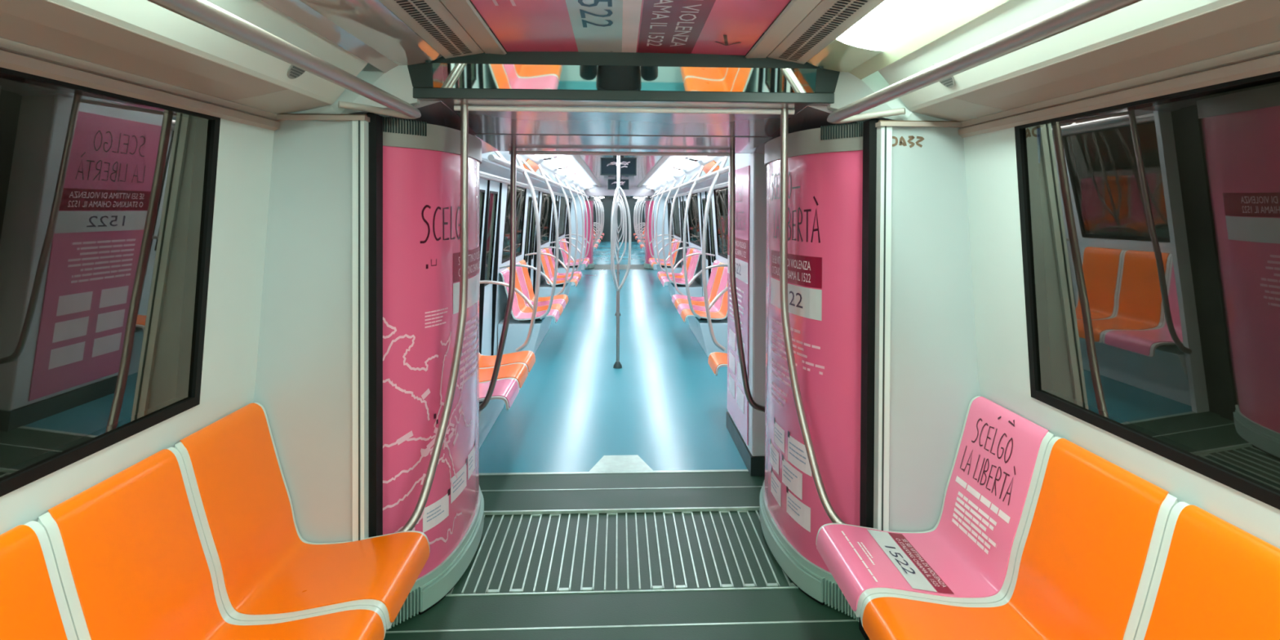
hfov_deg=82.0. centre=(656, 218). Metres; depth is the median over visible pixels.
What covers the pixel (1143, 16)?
trim
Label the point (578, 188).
stanchion
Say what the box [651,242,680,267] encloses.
seat
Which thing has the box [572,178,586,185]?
ceiling light
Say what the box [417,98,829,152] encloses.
header
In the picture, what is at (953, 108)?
trim
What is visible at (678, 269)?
plinth
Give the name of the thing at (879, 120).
trim
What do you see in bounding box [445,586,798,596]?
trim
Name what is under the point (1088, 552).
seat
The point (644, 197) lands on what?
stanchion
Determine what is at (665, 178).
ceiling light
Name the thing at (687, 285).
stanchion
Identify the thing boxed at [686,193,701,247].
window
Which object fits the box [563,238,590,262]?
seat
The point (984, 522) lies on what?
print
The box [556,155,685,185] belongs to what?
ceiling
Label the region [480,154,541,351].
stanchion
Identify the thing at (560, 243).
seat
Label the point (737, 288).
print
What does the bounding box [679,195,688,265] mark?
door
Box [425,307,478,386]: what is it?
print
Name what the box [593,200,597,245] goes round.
stanchion
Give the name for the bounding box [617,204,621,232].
pole
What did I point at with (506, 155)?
trim
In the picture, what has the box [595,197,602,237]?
stanchion
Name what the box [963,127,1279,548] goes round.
wall
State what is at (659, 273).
seat
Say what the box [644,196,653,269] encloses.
column
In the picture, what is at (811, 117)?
ceiling
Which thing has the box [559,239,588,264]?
seat
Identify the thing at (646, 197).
stanchion
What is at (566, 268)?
stanchion
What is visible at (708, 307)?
stanchion
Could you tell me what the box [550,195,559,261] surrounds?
door
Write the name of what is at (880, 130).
trim
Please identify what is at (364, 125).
trim
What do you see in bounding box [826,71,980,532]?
wall
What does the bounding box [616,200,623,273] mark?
pole
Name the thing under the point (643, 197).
stanchion
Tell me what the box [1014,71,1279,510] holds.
window
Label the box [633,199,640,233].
stanchion
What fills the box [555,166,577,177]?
ceiling light
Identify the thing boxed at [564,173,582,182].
ceiling light
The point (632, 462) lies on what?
trim
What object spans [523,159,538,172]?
cove advert
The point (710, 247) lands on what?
door
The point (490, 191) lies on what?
window
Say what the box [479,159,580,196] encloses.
trim
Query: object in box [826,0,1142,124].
handrail
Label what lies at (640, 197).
stanchion
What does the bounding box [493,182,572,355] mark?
wall
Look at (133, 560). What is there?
seat
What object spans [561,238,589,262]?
seat
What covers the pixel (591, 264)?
column
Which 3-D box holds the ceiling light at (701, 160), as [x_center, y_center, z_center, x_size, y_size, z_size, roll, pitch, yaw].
[0.442,-0.623,7.256,0.200,0.085,1.800,0,1,-3]
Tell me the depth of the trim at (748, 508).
3.82 m
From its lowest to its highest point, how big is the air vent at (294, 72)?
0.075 m
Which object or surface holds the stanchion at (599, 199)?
attached to the handrail
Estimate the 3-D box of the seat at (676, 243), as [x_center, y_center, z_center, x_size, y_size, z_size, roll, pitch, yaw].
[0.165,0.747,15.969,0.601,0.549,0.481,0,1,-3]
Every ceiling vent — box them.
[378,0,484,58]
[767,0,884,64]
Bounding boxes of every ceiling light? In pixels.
[524,154,558,163]
[540,156,568,172]
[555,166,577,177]
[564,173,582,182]
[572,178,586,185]
[577,182,590,187]
[582,185,592,190]
[646,185,657,190]
[648,182,661,188]
[653,178,667,186]
[657,173,675,182]
[663,167,685,178]
[671,157,701,173]
[684,155,717,164]
[807,0,1008,79]
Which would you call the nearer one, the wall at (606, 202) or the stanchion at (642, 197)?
the stanchion at (642, 197)
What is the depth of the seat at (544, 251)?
12.08 m
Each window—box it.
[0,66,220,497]
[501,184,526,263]
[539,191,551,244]
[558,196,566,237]
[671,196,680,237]
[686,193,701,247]
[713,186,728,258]
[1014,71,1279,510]
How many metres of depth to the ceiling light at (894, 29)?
2.20 m
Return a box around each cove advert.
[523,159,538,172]
[702,160,719,173]
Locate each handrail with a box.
[146,0,421,119]
[397,104,846,532]
[479,148,764,412]
[488,151,589,198]
[649,160,728,198]
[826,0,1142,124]
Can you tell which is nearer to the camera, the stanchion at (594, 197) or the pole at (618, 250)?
the pole at (618, 250)
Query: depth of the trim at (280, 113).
2.52 m
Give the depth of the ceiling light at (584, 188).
17.97 m
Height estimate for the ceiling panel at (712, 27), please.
0.019 m
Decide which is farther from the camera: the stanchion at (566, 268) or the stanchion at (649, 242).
the stanchion at (649, 242)
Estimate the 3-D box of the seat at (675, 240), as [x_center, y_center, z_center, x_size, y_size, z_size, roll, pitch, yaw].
[0.139,0.741,16.453,0.601,0.549,0.481,0,1,-3]
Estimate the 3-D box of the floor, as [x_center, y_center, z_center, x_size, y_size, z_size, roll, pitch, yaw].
[-0.969,1.370,18.843,2.720,0.056,34.500,0,1,-3]
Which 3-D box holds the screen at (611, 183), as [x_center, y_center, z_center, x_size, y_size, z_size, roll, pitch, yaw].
[-0.746,-0.675,14.206,0.410,0.235,0.076,0,1,-3]
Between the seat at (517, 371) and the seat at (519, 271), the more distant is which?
the seat at (519, 271)
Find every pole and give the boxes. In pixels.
[610,155,631,368]
[613,189,626,315]
[615,196,624,262]
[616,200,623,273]
[616,201,622,255]
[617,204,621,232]
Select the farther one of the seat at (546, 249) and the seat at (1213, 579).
the seat at (546, 249)
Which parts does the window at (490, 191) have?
pane, pane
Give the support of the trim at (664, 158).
attached to the ceiling at (570, 160)
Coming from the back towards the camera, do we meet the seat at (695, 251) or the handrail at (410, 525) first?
the seat at (695, 251)
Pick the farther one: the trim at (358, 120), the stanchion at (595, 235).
the stanchion at (595, 235)
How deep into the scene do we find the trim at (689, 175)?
9.57 m
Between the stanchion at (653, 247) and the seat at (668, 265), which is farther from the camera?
the seat at (668, 265)
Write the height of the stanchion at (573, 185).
1.620 m
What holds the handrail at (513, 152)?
attached to the header at (480, 122)
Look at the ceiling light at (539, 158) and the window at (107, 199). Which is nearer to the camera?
the window at (107, 199)
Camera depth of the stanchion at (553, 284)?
7.67 m
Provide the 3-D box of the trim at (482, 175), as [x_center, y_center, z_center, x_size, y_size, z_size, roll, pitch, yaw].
[-1.808,-0.445,11.707,0.058,0.066,14.820,0,1,-3]
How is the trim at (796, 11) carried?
attached to the ceiling at (469, 0)
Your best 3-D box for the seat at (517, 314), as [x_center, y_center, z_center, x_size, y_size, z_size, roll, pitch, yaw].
[-1.373,0.834,7.992,0.601,0.549,0.481,0,1,-3]
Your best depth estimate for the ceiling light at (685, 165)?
8.94 m
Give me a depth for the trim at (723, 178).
9.98 m
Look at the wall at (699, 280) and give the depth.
11.73 m
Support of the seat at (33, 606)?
on the floor
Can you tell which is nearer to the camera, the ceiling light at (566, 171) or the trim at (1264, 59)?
the trim at (1264, 59)
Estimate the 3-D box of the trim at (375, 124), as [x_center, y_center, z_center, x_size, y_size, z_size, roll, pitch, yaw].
[-1.050,0.584,2.631,0.122,1.900,0.090,0,1,-3]
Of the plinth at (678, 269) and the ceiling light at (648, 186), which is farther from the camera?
the ceiling light at (648, 186)
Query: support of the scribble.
attached to the wall at (934, 378)
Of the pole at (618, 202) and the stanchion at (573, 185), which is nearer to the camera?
the stanchion at (573, 185)
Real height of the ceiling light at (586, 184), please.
0.085 m
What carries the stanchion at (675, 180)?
attached to the handrail at (708, 175)
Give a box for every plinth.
[479,399,504,448]
[497,313,552,354]
[538,279,571,297]
[557,262,582,285]
[656,262,681,285]
[667,280,702,297]
[687,316,727,356]
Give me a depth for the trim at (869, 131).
2.69 m
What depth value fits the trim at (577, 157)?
10.39 m
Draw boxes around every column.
[382,115,484,630]
[584,196,594,269]
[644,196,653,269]
[759,121,862,620]
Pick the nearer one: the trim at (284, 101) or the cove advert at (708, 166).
the trim at (284, 101)
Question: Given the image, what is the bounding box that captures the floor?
[383,241,865,639]
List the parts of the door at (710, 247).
pane, pane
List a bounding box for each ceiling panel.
[261,0,442,72]
[471,0,790,55]
[580,155,662,186]
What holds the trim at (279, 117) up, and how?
on the wall at (304, 386)
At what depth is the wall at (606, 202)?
35.95 m
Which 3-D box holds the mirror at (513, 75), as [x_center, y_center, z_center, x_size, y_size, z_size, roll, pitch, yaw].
[-0.118,-0.560,2.877,1.660,0.210,0.128,0,1,-3]
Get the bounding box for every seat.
[0,520,77,639]
[37,447,386,639]
[174,402,430,629]
[479,350,535,373]
[479,363,528,390]
[479,378,519,409]
[499,268,559,323]
[506,266,563,315]
[515,262,565,309]
[519,259,568,305]
[541,248,579,282]
[541,250,577,286]
[544,248,580,279]
[548,245,582,278]
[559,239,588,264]
[559,242,587,267]
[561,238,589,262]
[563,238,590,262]
[648,239,674,262]
[649,239,676,263]
[650,240,678,265]
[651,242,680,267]
[657,248,690,278]
[658,248,693,280]
[660,248,697,283]
[662,250,701,286]
[671,259,720,304]
[674,262,724,310]
[677,266,728,315]
[680,284,727,322]
[707,351,727,375]
[816,395,1053,617]
[860,436,1177,639]
[1134,502,1279,639]
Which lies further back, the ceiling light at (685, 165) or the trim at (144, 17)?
the ceiling light at (685, 165)
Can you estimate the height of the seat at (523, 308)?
0.549 m
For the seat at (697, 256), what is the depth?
11.69 m
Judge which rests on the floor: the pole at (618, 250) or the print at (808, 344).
the pole at (618, 250)
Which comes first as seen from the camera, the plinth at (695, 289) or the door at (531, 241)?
the door at (531, 241)
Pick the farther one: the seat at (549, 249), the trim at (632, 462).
the seat at (549, 249)
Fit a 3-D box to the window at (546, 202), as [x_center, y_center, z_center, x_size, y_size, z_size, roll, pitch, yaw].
[-1.890,-0.001,12.369,0.117,0.860,1.800,0,1,-3]
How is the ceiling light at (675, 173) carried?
attached to the ceiling at (570, 160)
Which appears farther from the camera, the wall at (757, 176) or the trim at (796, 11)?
the wall at (757, 176)
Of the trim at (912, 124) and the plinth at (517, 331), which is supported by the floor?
the plinth at (517, 331)
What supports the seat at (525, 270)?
on the floor
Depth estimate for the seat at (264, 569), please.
2.26 m
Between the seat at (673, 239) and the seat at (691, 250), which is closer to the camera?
the seat at (691, 250)
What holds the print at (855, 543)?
attached to the seat at (970, 554)
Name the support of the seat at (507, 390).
on the floor
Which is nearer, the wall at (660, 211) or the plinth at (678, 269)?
the plinth at (678, 269)
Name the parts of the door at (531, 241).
pane, pane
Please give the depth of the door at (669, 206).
18.44 m
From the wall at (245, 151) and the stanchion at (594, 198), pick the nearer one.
the wall at (245, 151)
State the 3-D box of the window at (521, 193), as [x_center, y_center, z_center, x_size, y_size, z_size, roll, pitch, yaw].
[-1.696,0.044,8.674,0.117,0.860,1.600,0,1,-3]
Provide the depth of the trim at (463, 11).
2.35 m
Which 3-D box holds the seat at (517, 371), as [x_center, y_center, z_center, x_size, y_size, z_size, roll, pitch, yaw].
[-1.221,0.869,5.101,0.601,0.549,0.481,0,1,-3]
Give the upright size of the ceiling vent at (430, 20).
0.049 m
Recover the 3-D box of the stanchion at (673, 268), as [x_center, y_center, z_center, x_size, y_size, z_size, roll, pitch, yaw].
[0.468,0.228,9.842,0.613,1.620,0.032,0,1,-3]
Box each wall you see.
[0,118,274,534]
[253,62,419,542]
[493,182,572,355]
[570,193,584,269]
[593,196,644,241]
[653,193,668,269]
[666,191,727,297]
[727,152,766,456]
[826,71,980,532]
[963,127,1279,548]
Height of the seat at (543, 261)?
0.549 m
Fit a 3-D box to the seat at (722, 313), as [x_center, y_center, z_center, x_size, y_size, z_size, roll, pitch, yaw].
[0.580,0.842,8.095,0.601,0.549,0.481,0,1,-3]
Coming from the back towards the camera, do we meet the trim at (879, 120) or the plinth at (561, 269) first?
the plinth at (561, 269)
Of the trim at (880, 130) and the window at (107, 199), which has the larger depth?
the trim at (880, 130)
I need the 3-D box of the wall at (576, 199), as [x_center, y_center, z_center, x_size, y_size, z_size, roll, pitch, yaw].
[-2.081,0.233,19.141,0.400,2.200,0.040,0,1,-3]
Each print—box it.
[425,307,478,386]
[729,287,743,329]
[771,317,824,406]
[840,530,878,582]
[951,475,1010,554]
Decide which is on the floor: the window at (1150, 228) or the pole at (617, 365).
the pole at (617, 365)
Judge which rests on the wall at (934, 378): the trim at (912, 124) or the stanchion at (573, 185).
the trim at (912, 124)
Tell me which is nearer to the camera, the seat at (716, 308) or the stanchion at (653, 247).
the seat at (716, 308)
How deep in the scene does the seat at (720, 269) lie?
9.05 m
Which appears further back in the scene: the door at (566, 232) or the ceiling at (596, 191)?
the ceiling at (596, 191)
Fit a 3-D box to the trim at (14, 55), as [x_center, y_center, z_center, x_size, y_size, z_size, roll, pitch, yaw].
[-1.169,-0.298,-0.416,0.058,0.066,5.900,0,1,-3]
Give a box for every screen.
[600,155,636,175]
[607,177,629,189]
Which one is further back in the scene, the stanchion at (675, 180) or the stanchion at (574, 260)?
the stanchion at (675, 180)
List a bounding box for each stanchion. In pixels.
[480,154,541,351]
[499,164,559,319]
[524,173,571,295]
[541,178,577,283]
[550,183,584,271]
[558,186,587,264]
[564,189,591,257]
[593,196,599,241]
[593,196,601,238]
[593,198,599,243]
[593,198,603,235]
[593,199,604,233]
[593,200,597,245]
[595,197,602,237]
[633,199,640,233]
[634,199,644,235]
[635,197,644,236]
[635,197,644,239]
[637,196,644,242]
[639,196,645,244]
[640,196,647,246]
[647,189,673,257]
[651,186,680,264]
[655,184,688,271]
[662,179,701,283]
[669,174,715,294]
[682,165,727,319]
[702,156,728,351]
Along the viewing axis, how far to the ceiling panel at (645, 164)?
10.38 m
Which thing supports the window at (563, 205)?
in the wall at (501, 296)
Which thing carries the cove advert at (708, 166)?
attached to the wall at (699, 280)
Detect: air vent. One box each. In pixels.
[287,64,305,79]
[932,63,955,88]
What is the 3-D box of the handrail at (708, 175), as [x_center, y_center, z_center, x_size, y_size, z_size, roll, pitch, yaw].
[0.272,-0.517,11.775,0.158,0.178,14.500,0,1,-3]
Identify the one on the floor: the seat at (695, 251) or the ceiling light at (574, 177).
the seat at (695, 251)
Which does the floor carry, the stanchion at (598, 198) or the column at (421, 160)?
the column at (421, 160)
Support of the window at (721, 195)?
in the wall at (699, 280)
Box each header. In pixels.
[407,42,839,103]
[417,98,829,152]
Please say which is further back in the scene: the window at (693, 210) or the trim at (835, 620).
the window at (693, 210)
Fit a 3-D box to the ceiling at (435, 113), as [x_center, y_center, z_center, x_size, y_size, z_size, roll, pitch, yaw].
[-1.017,-0.457,3.576,0.280,0.240,1.460,0,1,-3]
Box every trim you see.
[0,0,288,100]
[0,36,279,130]
[45,0,368,104]
[228,88,331,114]
[276,114,369,122]
[280,113,367,116]
[352,120,368,541]
[358,120,359,540]
[366,114,382,537]
[385,619,858,633]
[440,0,506,54]
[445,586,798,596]
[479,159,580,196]
[479,170,572,199]
[479,469,748,475]
[480,485,762,491]
[481,151,584,195]
[484,506,759,515]
[572,155,601,186]
[588,454,653,471]
[637,155,670,186]
[653,155,728,195]
[659,173,728,197]
[665,181,728,199]
[726,411,764,475]
[745,0,821,57]
[858,120,879,639]
[873,126,892,531]
[875,121,961,127]
[877,0,1245,111]
[878,120,960,122]
[912,97,1005,121]
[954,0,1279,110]
[958,40,1279,137]
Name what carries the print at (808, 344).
attached to the column at (825, 164)
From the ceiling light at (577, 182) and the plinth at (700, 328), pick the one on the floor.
the plinth at (700, 328)
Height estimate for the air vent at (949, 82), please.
0.075 m
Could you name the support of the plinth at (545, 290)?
on the floor
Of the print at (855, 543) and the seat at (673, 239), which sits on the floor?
the seat at (673, 239)
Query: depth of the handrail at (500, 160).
6.46 m
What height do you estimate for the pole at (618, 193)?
2.175 m
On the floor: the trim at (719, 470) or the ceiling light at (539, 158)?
the trim at (719, 470)
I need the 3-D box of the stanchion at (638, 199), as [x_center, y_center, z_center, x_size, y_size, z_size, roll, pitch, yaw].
[-0.664,-0.032,31.310,0.613,1.620,0.032,0,1,-3]
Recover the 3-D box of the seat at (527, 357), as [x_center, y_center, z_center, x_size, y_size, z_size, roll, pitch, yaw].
[-1.246,0.863,5.585,0.601,0.549,0.481,0,1,-3]
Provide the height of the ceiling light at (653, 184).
0.085 m
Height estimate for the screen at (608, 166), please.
0.235 m
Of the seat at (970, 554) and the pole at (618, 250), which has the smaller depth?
the seat at (970, 554)
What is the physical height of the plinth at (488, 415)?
0.360 m
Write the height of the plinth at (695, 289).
0.360 m
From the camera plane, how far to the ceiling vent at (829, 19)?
2.33 m
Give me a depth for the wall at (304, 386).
2.55 m
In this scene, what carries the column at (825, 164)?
on the floor
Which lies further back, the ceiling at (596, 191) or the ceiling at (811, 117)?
the ceiling at (596, 191)
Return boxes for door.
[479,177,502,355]
[523,189,540,294]
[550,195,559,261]
[564,198,571,248]
[667,198,673,240]
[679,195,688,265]
[699,191,715,284]
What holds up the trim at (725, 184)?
attached to the wall at (699, 280)
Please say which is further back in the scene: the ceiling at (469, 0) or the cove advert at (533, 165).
the cove advert at (533, 165)
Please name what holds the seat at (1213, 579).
on the floor
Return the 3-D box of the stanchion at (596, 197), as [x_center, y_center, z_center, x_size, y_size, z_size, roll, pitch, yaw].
[-2.383,0.004,27.615,0.613,1.620,0.032,0,1,-3]
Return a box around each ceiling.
[386,100,497,153]
[469,0,791,32]
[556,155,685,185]
[582,185,656,196]
[746,105,858,155]
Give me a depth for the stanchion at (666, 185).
13.46 m
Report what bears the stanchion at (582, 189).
attached to the handrail at (500, 160)
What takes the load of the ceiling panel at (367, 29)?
attached to the ceiling at (469, 0)
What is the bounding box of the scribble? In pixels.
[892,135,924,147]
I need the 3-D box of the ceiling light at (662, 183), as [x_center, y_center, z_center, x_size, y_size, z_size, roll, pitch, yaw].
[0.057,-0.711,14.566,0.200,0.085,1.800,0,1,-3]
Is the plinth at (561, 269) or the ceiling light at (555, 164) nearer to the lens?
the ceiling light at (555, 164)
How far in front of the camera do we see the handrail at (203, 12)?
1.59 m
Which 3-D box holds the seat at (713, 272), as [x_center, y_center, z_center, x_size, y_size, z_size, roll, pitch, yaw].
[0.503,0.825,9.548,0.601,0.549,0.481,0,1,-3]

